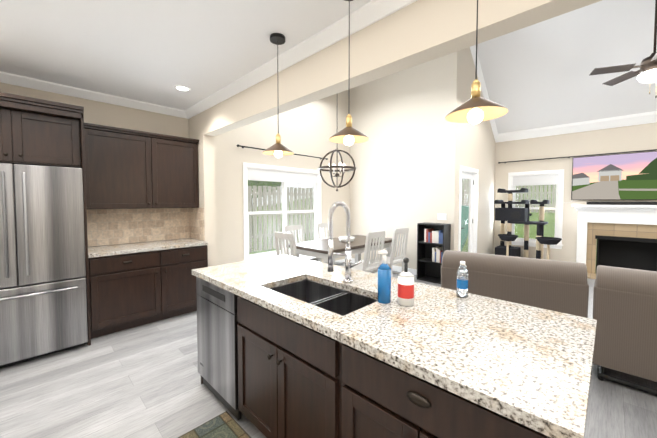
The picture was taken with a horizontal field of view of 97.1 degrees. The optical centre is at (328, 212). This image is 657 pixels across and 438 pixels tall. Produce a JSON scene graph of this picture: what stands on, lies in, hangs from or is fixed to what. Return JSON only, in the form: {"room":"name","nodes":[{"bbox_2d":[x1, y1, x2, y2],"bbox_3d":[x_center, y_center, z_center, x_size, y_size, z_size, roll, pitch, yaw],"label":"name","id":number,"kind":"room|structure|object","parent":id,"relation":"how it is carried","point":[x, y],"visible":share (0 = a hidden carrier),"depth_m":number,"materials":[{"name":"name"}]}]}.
{"room":"kitchen","nodes":[
{"label":"kitchen","id":0,"kind":"room"},
{"bbox_2d":[0,82,349,265],"bbox_3d":[-1.586,-1.577,4.767,0.120,5.700,6.120,2,3,44],"label":"wall","id":1,"kind":"structure","parent":0,"point":[309,129],"depth_m":4.90,"materials":[{"name":"beige paint"}]},
{"bbox_2d":[0,71,183,117],"bbox_3d":[-2.788,-1.370,3.391,0.085,0.085,2.040,2,3,44],"label":"crown molding","id":2,"kind":"structure","parent":1,"relation":"attached to","point":[7,78],"depth_m":3.34,"materials":[{"name":"white"}]},
{"bbox_2d":[84,123,198,208],"bbox_3d":[-2.331,-0.518,3.668,0.370,0.930,1.237,2,3,44],"label":"upper cabinet","id":3,"kind":"object","parent":1,"relation":"attached to","point":[129,169],"visible":0.9,"depth_m":3.50,"materials":[{"name":"brown wood"}]},
{"bbox_2d":[87,208,204,246],"bbox_3d":[-2.297,0.172,3.665,0.490,0.448,1.248,2,3,44],"label":"backsplash","id":4,"kind":"structure","parent":1,"relation":"attached to","point":[111,226],"depth_m":3.83,"materials":[{"name":"tile"}]},
{"bbox_2d":[243,162,320,260],"bbox_3d":[-0.827,0.008,5.577,0.164,1.750,1.870,2,3,44],"label":"nook window","id":5,"kind":"structure","parent":1,"relation":"in","point":[283,175],"depth_m":5.43,"materials":[{"name":"white"}]},
{"bbox_2d":[237,144,327,159],"bbox_3d":[-0.770,-1.114,5.471,0.090,0.044,2.102,2,3,44],"label":"curtain rod","id":6,"kind":"object","parent":1,"relation":"attached to","point":[238,145],"visible":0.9,"depth_m":5.05,"materials":[{"name":"black metal"}]},
{"bbox_2d":[0,0,371,109],"bbox_3d":[-0.402,-1.373,1.098,6.940,0.100,2.500,2,3,44],"label":"ceiling","id":7,"kind":"structure","parent":0,"point":[153,51],"depth_m":2.31,"materials":[{"name":"white paint"}]},
{"bbox_2d":[174,85,190,91],"bbox_3d":[-1.657,-1.406,3.294,0.168,0.005,0.168,2,3,35],"label":"recessed light","id":8,"kind":"object","parent":7,"relation":"in","point":[181,88],"visible":1,"depth_m":3.26,"materials":[{"name":"white"}]},
{"bbox_2d":[262,33,293,157],"bbox_3d":[-0.397,-0.900,2.284,0.248,0.937,0.248,2,3,44],"label":"pendant light","id":9,"kind":"object","parent":7,"relation":"hanging from","point":[278,149],"visible":1,"depth_m":2.27,"materials":[{"name":"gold metal"}]},
{"bbox_2d":[329,0,368,145],"bbox_3d":[0.126,-0.880,1.776,0.248,0.937,0.248,2,3,44],"label":"pendant light","id":10,"kind":"object","parent":7,"relation":"hanging from","point":[348,135],"visible":1,"depth_m":1.77,"materials":[{"name":"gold metal"}]},
{"bbox_2d":[445,0,507,123],"bbox_3d":[0.650,-0.860,1.267,0.248,0.937,0.248,2,3,44],"label":"pendant light","id":11,"kind":"object","parent":7,"relation":"hanging from","point":[476,108],"visible":1,"depth_m":1.27,"materials":[{"name":"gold metal"}]},
{"bbox_2d":[0,263,656,437],"bbox_3d":[2.581,1.412,2.554,9.340,0.100,8.590,2,3,44],"label":"floor","id":12,"kind":"structure","parent":0,"point":[143,381],"depth_m":2.19,"materials":[{"name":"grey wood"}]},
{"bbox_2d":[0,163,87,367],"bbox_3d":[-2.947,0.463,2.759,0.796,1.780,0.910,2,3,44],"label":"fridge","id":13,"kind":"object","parent":12,"relation":"on","point":[43,304],"visible":1,"depth_m":2.63,"materials":[{"name":"silver metal"}]},
{"bbox_2d":[0,92,90,345],"bbox_3d":[-2.980,0.162,2.775,0.710,2.380,0.973,2,3,44],"label":"tall cabinet","id":14,"kind":"object","parent":12,"relation":"on","point":[36,131],"visible":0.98,"depth_m":2.71,"materials":[{"name":"brown wood"}]},
{"bbox_2d":[88,238,207,338],"bbox_3d":[-2.235,0.860,3.627,0.639,0.920,1.240,2,3,44],"label":"base cabinet","id":15,"kind":"object","parent":12,"relation":"on","point":[133,285],"visible":0.83,"depth_m":3.35,"materials":[{"name":"brown wood"}]},
{"bbox_2d":[178,411,250,437],"bbox_3d":[-0.316,1.407,1.273,1.590,0.008,0.515,2,3,44],"label":"rug","id":16,"kind":"object","parent":12,"relation":"on","point":[225,425],"visible":1,"depth_m":1.84,"materials":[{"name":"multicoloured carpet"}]},
{"bbox_2d":[274,232,296,256],"bbox_3d":[-0.463,0.785,4.235,0.440,1.021,0.490,2,3,44],"label":"chair","id":17,"kind":"object","parent":12,"relation":"on","point":[284,236],"visible":0.27,"depth_m":4.02,"materials":[{"name":"grey wood"}]},
{"bbox_2d":[283,225,319,261],"bbox_3d":[-0.483,0.751,5.125,0.490,1.021,0.440,2,3,44],"label":"chair","id":18,"kind":"object","parent":12,"relation":"on","point":[292,228],"visible":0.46,"depth_m":5.25,"materials":[{"name":"grey wood"}]},
{"bbox_2d":[316,223,344,264],"bbox_3d":[0.075,0.728,5.698,0.490,1.021,0.440,2,3,44],"label":"chair","id":19,"kind":"object","parent":12,"relation":"on","point":[321,225],"visible":0.23,"depth_m":5.76,"materials":[{"name":"grey wood"}]},
{"bbox_2d":[286,235,391,263],"bbox_3d":[0.290,0.882,5.028,0.940,0.765,1.830,2,3,44],"label":"dining table","id":20,"kind":"object","parent":12,"relation":"on","point":[317,248],"visible":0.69,"depth_m":4.61,"materials":[{"name":"brown"}]},
{"bbox_2d":[339,236,354,241],"bbox_3d":[0.314,0.464,5.037,0.276,0.069,0.280,2,3,44],"label":"decor","id":21,"kind":"object","parent":20,"relation":"on","point":[342,238],"visible":0.81,"depth_m":4.95,"materials":[{"name":"white ceramic"}]},
{"bbox_2d":[342,231,385,271],"bbox_3d":[0.532,0.780,4.376,0.490,1.021,0.440,2,3,44],"label":"chair","id":22,"kind":"object","parent":12,"relation":"on","point":[365,265],"visible":0.48,"depth_m":4.20,"materials":[{"name":"grey wood"}]},
{"bbox_2d":[194,275,558,437],"bbox_3d":[-0.023,0.954,1.721,2.262,0.880,0.659,2,3,44],"label":"kitchen island","id":23,"kind":"object","parent":12,"relation":"on","point":[288,346],"depth_m":1.36,"materials":[{"name":"brown wood"}]},
{"bbox_2d":[191,255,596,437],"bbox_3d":[0.070,0.490,1.807,2.330,0.040,0.910,2,3,44],"label":"island countertop","id":24,"kind":"structure","parent":23,"relation":"on","point":[533,364],"depth_m":1.17,"materials":[{"name":"beige stone"}]},
{"bbox_2d":[271,279,346,302],"bbox_3d":[-0.164,0.604,1.879,0.410,0.217,0.410,2,3,44],"label":"sink","id":25,"kind":"object","parent":24,"relation":"in","point":[305,289],"depth_m":2.07,"materials":[{"name":"black metal"}]},
{"bbox_2d":[311,287,377,314],"bbox_3d":[0.105,0.614,1.618,0.300,0.217,0.410,2,3,44],"label":"sink","id":26,"kind":"object","parent":24,"relation":"in","point":[342,301],"depth_m":1.80,"materials":[{"name":"black metal"}]},
{"bbox_2d":[328,201,361,282],"bbox_3d":[0.102,0.197,1.856,0.136,0.540,0.222,2,3,44],"label":"faucet","id":27,"kind":"object","parent":24,"relation":"on","point":[348,267],"visible":1,"depth_m":1.90,"materials":[{"name":"silver metal"}]},
{"bbox_2d":[378,250,390,303],"bbox_3d":[0.299,0.341,1.552,0.071,0.277,0.081,0,2,8],"label":"soap bottle","id":28,"kind":"object","parent":24,"relation":"on","point":[384,271],"depth_m":1.53,"materials":[{"name":"blue plastic"}]},
{"bbox_2d":[397,257,413,305],"bbox_3d":[0.407,0.358,1.523,0.084,0.245,0.084,1,3,32],"label":"soap bottle","id":29,"kind":"object","parent":24,"relation":"on","point":[405,294],"depth_m":1.49,"materials":[{"name":"white plastic"}]},
{"bbox_2d":[456,261,467,297],"bbox_3d":[0.758,0.376,1.642,0.061,0.199,0.061,2,3,44],"label":"water bottle","id":30,"kind":"object","parent":24,"relation":"on","point":[462,282],"visible":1,"depth_m":1.62,"materials":[{"name":"blue"}]},
{"bbox_2d":[370,228,408,276],"bbox_3d":[1.020,0.760,4.878,0.490,1.021,0.440,2,3,44],"label":"chair","id":31,"kind":"object","parent":12,"relation":"on","point":[391,260],"visible":0.65,"depth_m":4.71,"materials":[{"name":"grey wood"}]},
{"bbox_2d":[417,222,450,283],"bbox_3d":[1.927,0.728,5.330,0.500,1.050,0.294,2,3,44],"label":"bookcase","id":32,"kind":"object","parent":12,"relation":"on","point":[433,241],"visible":0.88,"depth_m":5.38,"materials":[{"name":"black wood"}]},
{"bbox_2d":[441,250,588,317],"bbox_3d":[1.937,0.872,3.110,1.170,0.935,1.010,2,3,36],"label":"sofa","id":33,"kind":"object","parent":12,"relation":"on","point":[558,286],"visible":0.4,"depth_m":2.62,"materials":[{"name":"brown fabric"}]},
{"bbox_2d":[494,188,561,259],"bbox_3d":[4.150,0.354,6.082,1.209,1.738,0.848,2,3,44],"label":"cat tree","id":34,"kind":"object","parent":12,"relation":"on","point":[510,215],"visible":0.83,"depth_m":6.20,"materials":[{"name":"black fabric"}]},
{"bbox_2d":[572,205,656,278],"bbox_3d":[5.572,0.555,5.400,1.620,1.390,0.854,2,3,44],"label":"fireplace","id":35,"kind":"object","parent":12,"relation":"on","point":[625,236],"visible":0.75,"depth_m":5.60,"materials":[{"name":"tile"}]},
{"bbox_2d":[587,202,656,204],"bbox_3d":[5.457,-0.172,5.418,0.950,0.058,0.090,2,3,44],"label":"soundbar","id":36,"kind":"object","parent":35,"relation":"on","point":[621,203],"visible":0.98,"depth_m":5.38,"materials":[{"name":"black plastic"}]},
{"bbox_2d":[593,265,656,394],"bbox_3d":[3.197,0.916,1.978,2.040,0.935,1.010,2,3,44],"label":"sofa","id":37,"kind":"object","parent":12,"relation":"on","point":[625,308],"visible":0.92,"depth_m":2.22,"materials":[{"name":"brown fabric"}]},
{"bbox_2d":[189,0,601,266],"bbox_3d":[1.278,-1.434,1.101,9.100,5.700,0.150,2,3,44],"label":"wall","id":38,"kind":"structure","parent":0,"point":[418,32],"depth_m":2.01,"materials":[{"name":"beige paint"}]},
{"bbox_2d":[184,0,417,118],"bbox_3d":[0.335,-1.311,1.859,6.700,0.085,0.085,2,3,44],"label":"crown molding","id":39,"kind":"structure","parent":38,"relation":"attached to","point":[368,14],"depth_m":2.31,"materials":[{"name":"white"}]},
{"bbox_2d":[350,54,449,268],"bbox_3d":[1.380,-1.627,6.067,2.320,5.700,0.120,2,3,44],"label":"wall","id":40,"kind":"structure","parent":0,"point":[400,156],"depth_m":5.88,"materials":[{"name":"beige paint"}]},
{"bbox_2d":[351,258,416,274],"bbox_3d":[1.395,1.170,6.067,2.415,0.110,0.015,2,3,44],"label":"baseboard","id":41,"kind":"structure","parent":40,"relation":"attached to","point":[399,269],"depth_m":6.00,"materials":[{"name":"white wood"}]},
{"bbox_2d":[437,213,446,219],"bbox_3d":[2.091,0.082,5.351,0.170,0.120,0.010,2,3,44],"label":"switch plate","id":42,"kind":"object","parent":40,"relation":"attached to","point":[441,216],"visible":1,"depth_m":5.35,"materials":[{"name":"white plastic"}]},
{"bbox_2d":[448,47,495,253],"bbox_3d":[3.116,-1.629,6.102,0.120,5.700,2.590,2,3,44],"label":"wall","id":43,"kind":"structure","parent":0,"point":[472,145],"depth_m":5.57,"materials":[{"name":"beige paint"}]},
{"bbox_2d":[461,172,473,251],"bbox_3d":[2.720,0.224,5.738,0.100,2.006,0.824,2,3,44],"label":"patio door","id":44,"kind":"structure","parent":43,"relation":"in","point":[469,176],"depth_m":5.95,"materials":[{"name":"white"}]},
{"bbox_2d":[458,165,478,252],"bbox_3d":[2.708,0.179,5.739,0.140,2.115,1.010,2,3,44],"label":"door frame","id":45,"kind":"structure","parent":43,"relation":"attached to","point":[473,171],"depth_m":5.98,"materials":[{"name":"white wood"}]},
{"bbox_2d":[470,45,499,139],"bbox_3d":[2.892,-2.924,5.685,0.070,2.559,2.928,2,3,44],"label":"crown molding","id":46,"kind":"structure","parent":43,"relation":"attached to","point":[473,48],"depth_m":5.97,"materials":[{"name":"white"}]},
{"bbox_2d":[475,0,656,133],"bbox_3d":[3.424,-2.874,3.256,9.340,2.710,6.170,2,3,44],"label":"ceiling","id":47,"kind":"structure","parent":0,"point":[536,75],"depth_m":5.15,"materials":[{"name":"white paint"}]},
{"bbox_2d":[318,93,355,190],"bbox_3d":[0.140,-1.754,4.728,0.638,2.821,0.638,2,3,44],"label":"chandelier","id":48,"kind":"object","parent":47,"relation":"hanging from","point":[330,171],"visible":0.67,"depth_m":4.74,"materials":[{"name":"brown metal"}]},
{"bbox_2d":[589,0,656,97],"bbox_3d":[4.270,-2.433,3.761,1.292,1.850,1.277,2,3,44],"label":"ceiling fan","id":49,"kind":"object","parent":47,"relation":"hanging from","point":[647,66],"visible":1,"depth_m":3.85,"materials":[{"name":"brown wood"}]},
{"bbox_2d":[493,122,656,272],"bbox_3d":[6.450,-1.570,4.585,6.780,5.700,0.120,2,3,44],"label":"wall","id":50,"kind":"structure","parent":0,"point":[640,137],"depth_m":6.03,"materials":[{"name":"beige paint"}]},
{"bbox_2d":[507,169,563,248],"bbox_3d":[4.566,-0.076,6.443,1.050,1.670,0.164,2,3,44],"label":"living room window","id":51,"kind":"structure","parent":50,"relation":"in","point":[546,177],"depth_m":6.31,"materials":[{"name":"white"}]},
{"bbox_2d":[495,111,656,142],"bbox_3d":[6.331,-1.675,4.543,6.660,0.213,0.100,2,3,44],"label":"crown molding","id":52,"kind":"structure","parent":50,"relation":"attached to","point":[647,117],"depth_m":5.75,"materials":[{"name":"white"}]},
{"bbox_2d":[498,149,656,163],"bbox_3d":[5.258,-1.119,5.614,3.504,0.044,0.089,2,3,44],"label":"curtain rod","id":53,"kind":"object","parent":50,"relation":"attached to","point":[580,156],"visible":1,"depth_m":5.78,"materials":[{"name":"black metal"}]},
{"bbox_2d":[571,151,656,199],"bbox_3d":[5.533,-0.663,5.391,1.550,0.865,0.044,2,3,44],"label":"tv","id":54,"kind":"object","parent":50,"relation":"attached to","point":[628,176],"visible":0.96,"depth_m":5.47,"materials":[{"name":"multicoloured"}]},
{"label":"outside","id":55,"kind":"structure","parent":0,"visible":0},
{"bbox_2d":[249,180,596,254],"bbox_3d":[10.017,-1.144,12.911,55.000,4.800,57.000,2,3,44],"label":"ground","id":56,"kind":"structure","parent":55,"point":[546,227],"depth_m":12.29,"materials":[{"name":"green plant"}]},
{"bbox_2d":[248,180,280,234],"bbox_3d":[8.300,-4.123,13.882,25.686,10.677,25.253,2,3,44],"label":"trees","id":57,"kind":"object","parent":56,"relation":"on","point":[264,183],"depth_m":10.38,"materials":[{"name":"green plant"}]},
{"bbox_2d":[248,179,555,251],"bbox_3d":[7.211,0.012,3.864,20.360,3.115,22.060,2,3,44],"label":"fence","id":58,"kind":"object","parent":56,"relation":"on","point":[303,195],"depth_m":9.55,"materials":[{"name":"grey wood"}]},
{"bbox_2d":[461,186,468,250],"bbox_3d":[4.102,0.142,8.945,0.890,2.060,3.000,2,3,44],"label":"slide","id":59,"kind":"object","parent":56,"relation":"on","point":[464,231],"depth_m":9.08,"materials":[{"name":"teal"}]}
]}

